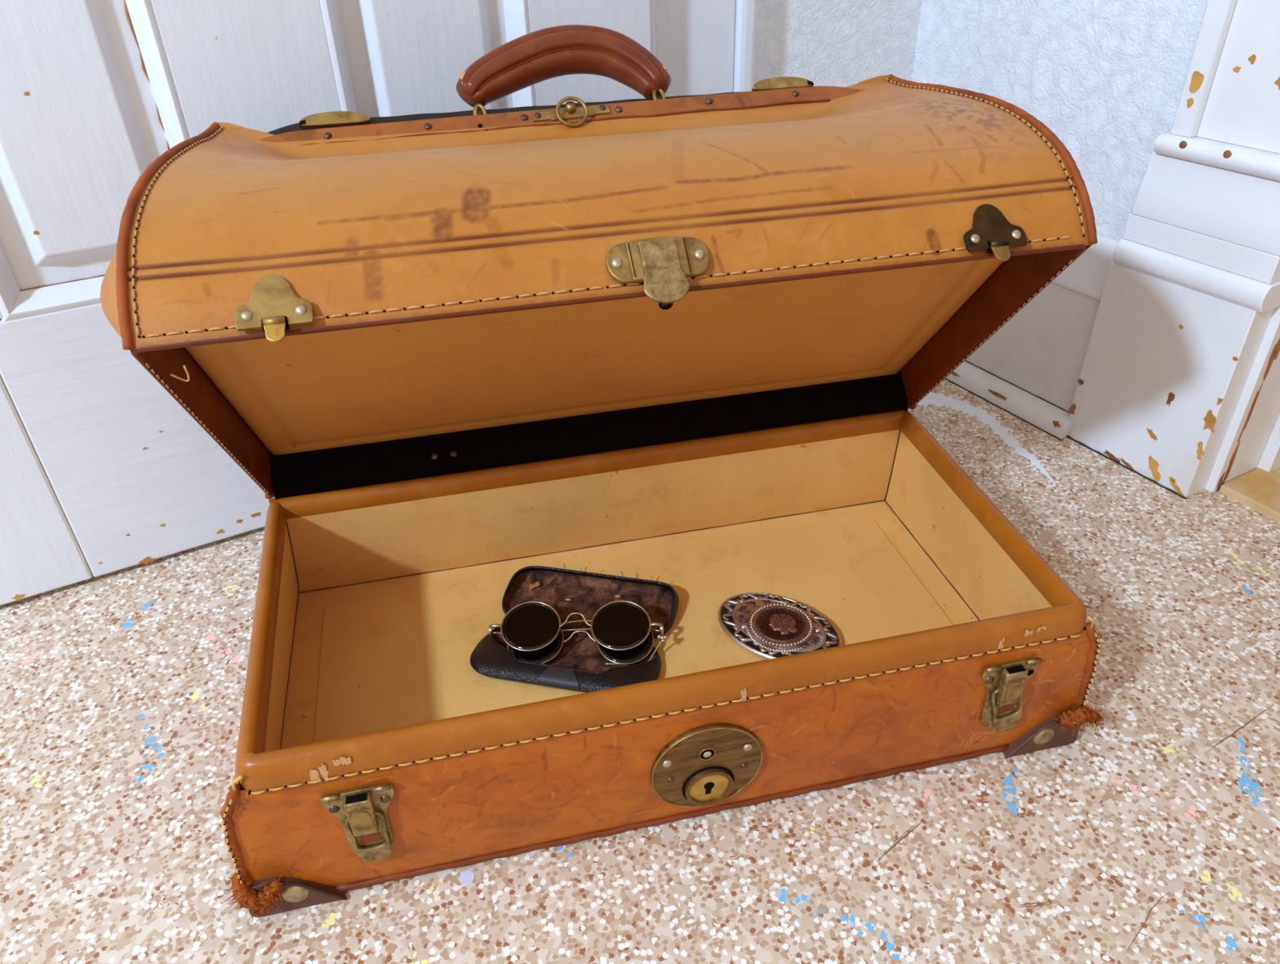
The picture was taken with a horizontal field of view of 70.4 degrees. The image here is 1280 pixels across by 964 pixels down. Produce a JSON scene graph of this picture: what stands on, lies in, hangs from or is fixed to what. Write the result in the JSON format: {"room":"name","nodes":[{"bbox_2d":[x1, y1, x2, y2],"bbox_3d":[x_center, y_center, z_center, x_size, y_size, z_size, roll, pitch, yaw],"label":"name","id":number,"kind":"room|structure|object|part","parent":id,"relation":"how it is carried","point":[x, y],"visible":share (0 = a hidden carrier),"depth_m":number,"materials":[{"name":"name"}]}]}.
{"room":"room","nodes":[
{"label":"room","id":0,"kind":"room"},
{"bbox_2d":[0,379,1279,963],"bbox_3d":[-0.150,0.449,0.269,4.400,0.001,3.300,-8,34,-10],"label":"floor","id":1,"kind":"structure","parent":0,"point":[1152,836],"depth_m":0.59,"materials":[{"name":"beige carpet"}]},
{"bbox_2d":[458,870,474,884],"bbox_3d":[-0.108,0.248,0.569,0.010,0.001,0.010,-8,34,-10],"label":"speck","id":2,"kind":"object","parent":1,"relation":"on","point":[466,877],"visible":1,"depth_m":0.57},
{"bbox_2d":[100,24,1105,924],"bbox_3d":[-0.015,-0.061,0.643,0.588,0.427,0.436,-8,34,-10],"label":"case","id":3,"kind":"object","parent":1,"relation":"on","point":[690,342],"visible":1,"depth_m":0.59,"materials":[{"name":"leather"}]},
{"bbox_3d":[-0.291,-0.076,0.601,0.032,0.260,0.268,-7,34,-7],"label":"lid panel","id":4,"kind":"part","parent":3,"relation":"part of","materials":[{"name":"leather"}]},
{"bbox_2d":[474,104,483,115],"bbox_3d":[-0.118,-0.270,0.671,0.009,0.017,0.018,-8,34,-10],"label":"ring","id":5,"kind":"object","parent":3,"relation":"attached to","point":[478,108],"depth_m":0.67,"materials":[{"name":"gold metal"}]},
{"bbox_3d":[-0.038,-0.159,0.717,0.539,0.256,0.096,-8,34,-10],"label":"lid leather","id":6,"kind":"part","parent":3,"relation":"part of","materials":[{"name":"brown leather"}]},
{"bbox_3d":[-0.060,-0.318,0.694,0.164,0.053,0.057,-8,34,-10],"label":"handle","id":7,"kind":"part","parent":3,"relation":"part of","materials":[{"name":"leather"}]},
{"bbox_3d":[-0.051,-0.273,0.673,0.058,0.008,0.007,-10,34,-12],"label":"ring plate","id":8,"kind":"part","parent":3,"relation":"part of","materials":[{"name":"gold metal"}]},
{"bbox_2d":[470,563,679,693],"bbox_3d":[-0.048,0.113,0.714,0.145,0.016,0.127,6,34,12],"label":"case","id":9,"kind":"object","parent":3,"relation":"on","point":[580,665],"visible":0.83,"depth_m":0.72,"materials":[{"name":"leather"}]},
{"bbox_2d":[488,600,667,664],"bbox_3d":[-0.047,0.117,0.698,0.138,0.027,0.056,2,34,5],"label":"sunglasses","id":10,"kind":"object","parent":9,"relation":"in","point":[622,631],"visible":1,"depth_m":0.69,"materials":[{"name":"black glass"}]},
{"bbox_3d":[-0.055,0.121,0.702,0.117,0.013,0.030,8,35,14],"label":"temple arm","id":11,"kind":"part","parent":10,"relation":"part of","materials":[{"name":"metal"}]},
{"bbox_3d":[-0.043,0.121,0.702,0.117,0.013,0.032,-8,34,-10],"label":"temple arm","id":12,"kind":"part","parent":10,"relation":"part of","materials":[{"name":"metal"}]},
{"bbox_3d":[-0.015,-0.097,0.634,0.529,0.200,0.168,-8,34,-10],"label":"lid divider panel","id":13,"kind":"part","parent":3,"relation":"part of","materials":[{"name":"leather"}]},
{"bbox_3d":[-0.022,-0.200,0.592,0.539,0.058,0.268,-8,34,-10],"label":"lid leather","id":14,"kind":"part","parent":3,"relation":"part of","materials":[{"name":"brown leather"}]},
{"bbox_2d":[656,91,662,99],"bbox_3d":[0.015,-0.291,0.695,0.009,0.014,0.015,-8,34,-10],"label":"ring","id":15,"kind":"object","parent":3,"relation":"attached to","point":[659,94],"depth_m":0.69,"materials":[{"name":"gold metal"}]},
{"bbox_2d":[231,408,1090,886],"bbox_3d":[0.004,0.093,0.681,0.555,0.124,0.290,-8,34,-10],"label":"base","id":16,"kind":"object","parent":3,"relation":"attached to","point":[371,748],"depth_m":0.66,"materials":[{"name":"leather"}]},
{"bbox_3d":[0.042,0.178,0.569,0.073,0.073,0.004,-8,34,-10],"label":"lock plate","id":17,"kind":"part","parent":3,"relation":"part of","materials":[{"name":"gold metal"}]},
{"bbox_2d":[718,592,841,658],"bbox_3d":[0.109,0.112,0.712,0.086,0.011,0.089,-8,34,-10],"label":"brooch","id":18,"kind":"object","parent":3,"relation":"on","point":[767,625],"visible":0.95,"depth_m":0.71,"materials":[{"name":"silver metal"}]},
{"bbox_3d":[0.109,0.111,0.712,0.063,0.004,0.065,-8,34,-10],"label":"plate","id":19,"kind":"part","parent":18,"relation":"part of","materials":[{"name":"silver metal"}]},
{"bbox_3d":[0.245,-0.154,0.693,0.013,0.260,0.268,-10,34,-12],"label":"lid panel","id":20,"kind":"part","parent":3,"relation":"part of","materials":[{"name":"leather"}]},
{"bbox_2d":[917,391,1054,483],"bbox_3d":[0.385,-0.060,1.009,0.064,0.001,0.226,-20,38,-26],"label":"paint spill","id":21,"kind":"object","parent":1,"relation":"on","point":[940,400],"visible":0.96,"depth_m":1.03,"materials":[{"name":"white paint"}]},
{"bbox_2d":[752,0,921,87],"bbox_3d":[0.178,-1.192,0.553,0.270,2.400,0.074,-18,37,-23],"label":"wall","id":22,"kind":"structure","parent":0,"point":[842,43],"depth_m":0.99,"materials":[{"name":"white paint"}]},
{"bbox_2d":[0,0,651,605],"bbox_3d":[-0.322,-0.798,0.386,0.709,1.946,0.041,-18,37,-23],"label":"door","id":23,"kind":"structure","parent":22,"relation":"in","point":[103,471],"depth_m":0.72,"materials":[{"name":"white paint"}]},
{"bbox_3d":[-0.486,-0.419,0.503,0.006,0.705,0.024,10,36,18],"label":"panel moulding","id":24,"kind":"part","parent":23,"relation":"part of","materials":[{"name":"white paint"}]},
{"bbox_3d":[-0.415,-0.155,0.722,0.167,0.018,0.018,-18,37,-23],"label":"panel moulding","id":25,"kind":"part","parent":23,"relation":"part of","materials":[{"name":"white paint"}]},
{"bbox_3d":[-0.425,-0.443,0.535,0.168,0.706,0.010,-18,37,-23],"label":"panel","id":26,"kind":"part","parent":23,"relation":"part of","materials":[{"name":"white paint"}]},
{"bbox_3d":[-0.302,-0.092,0.856,0.466,0.245,0.040,-18,37,-23],"label":"rail","id":27,"kind":"part","parent":23,"relation":"part of","materials":[{"name":"white paint"}]},
{"bbox_3d":[-0.360,-0.461,0.560,0.024,0.705,0.006,5,34,10],"label":"panel moulding","id":28,"kind":"part","parent":23,"relation":"part of","materials":[{"name":"white paint"}]},
{"bbox_3d":[-0.243,-0.500,0.613,0.006,0.705,0.024,10,36,18],"label":"panel moulding","id":29,"kind":"part","parent":23,"relation":"part of","materials":[{"name":"white paint"}]},
{"bbox_3d":[-0.179,-0.524,0.647,0.176,0.706,0.010,-18,37,-23],"label":"panel","id":30,"kind":"part","parent":23,"relation":"part of","materials":[{"name":"white paint"}]},
{"bbox_3d":[-0.110,-0.544,0.674,0.024,0.705,0.006,5,34,10],"label":"panel moulding","id":31,"kind":"part","parent":23,"relation":"part of","materials":[{"name":"white paint"}]},
{"bbox_2d":[650,0,756,97],"bbox_3d":[-0.323,-0.868,0.359,0.956,2.100,0.074,-18,37,-23],"label":"trim","id":32,"kind":"structure","parent":22,"relation":"attached to","point":[704,46],"depth_m":0.89,"materials":[{"name":"white paint"}]},
{"bbox_2d":[911,0,1208,242],"bbox_3d":[0.415,-1.161,0.496,0.120,2.400,0.420,-18,37,-23],"label":"wall","id":33,"kind":"structure","parent":0,"point":[1107,77],"depth_m":0.88,"materials":[{"name":"white paint"}]},
{"bbox_2d":[944,235,1117,439],"bbox_3d":[0.390,-0.214,1.054,0.040,0.209,0.324,-18,37,-23],"label":"baseboard","id":34,"kind":"structure","parent":33,"relation":"attached to","point":[1029,369],"depth_m":1.00,"materials":[{"name":"white paint"}]},
{"bbox_2d":[1066,0,1279,499],"bbox_3d":[0.490,-0.895,0.366,0.046,2.102,0.151,-18,37,-23],"label":"trim","id":35,"kind":"structure","parent":33,"relation":"attached to","point":[1190,296],"depth_m":0.82,"materials":[{"name":"white paint"}]},
{"bbox_2d":[1204,306,1279,522],"bbox_3d":[0.834,-0.715,0.088,0.251,2.110,0.890,-18,37,-23],"label":"door","id":36,"kind":"structure","parent":33,"relation":"in","point":[1246,469],"depth_m":0.87,"materials":[{"name":"white paint"}]},
{"bbox_3d":[0.880,0.170,0.644,0.243,0.018,0.824,-18,37,-23],"label":"sill","id":37,"kind":"part","parent":36,"relation":"part of","materials":[{"name":"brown wood"}]}
]}

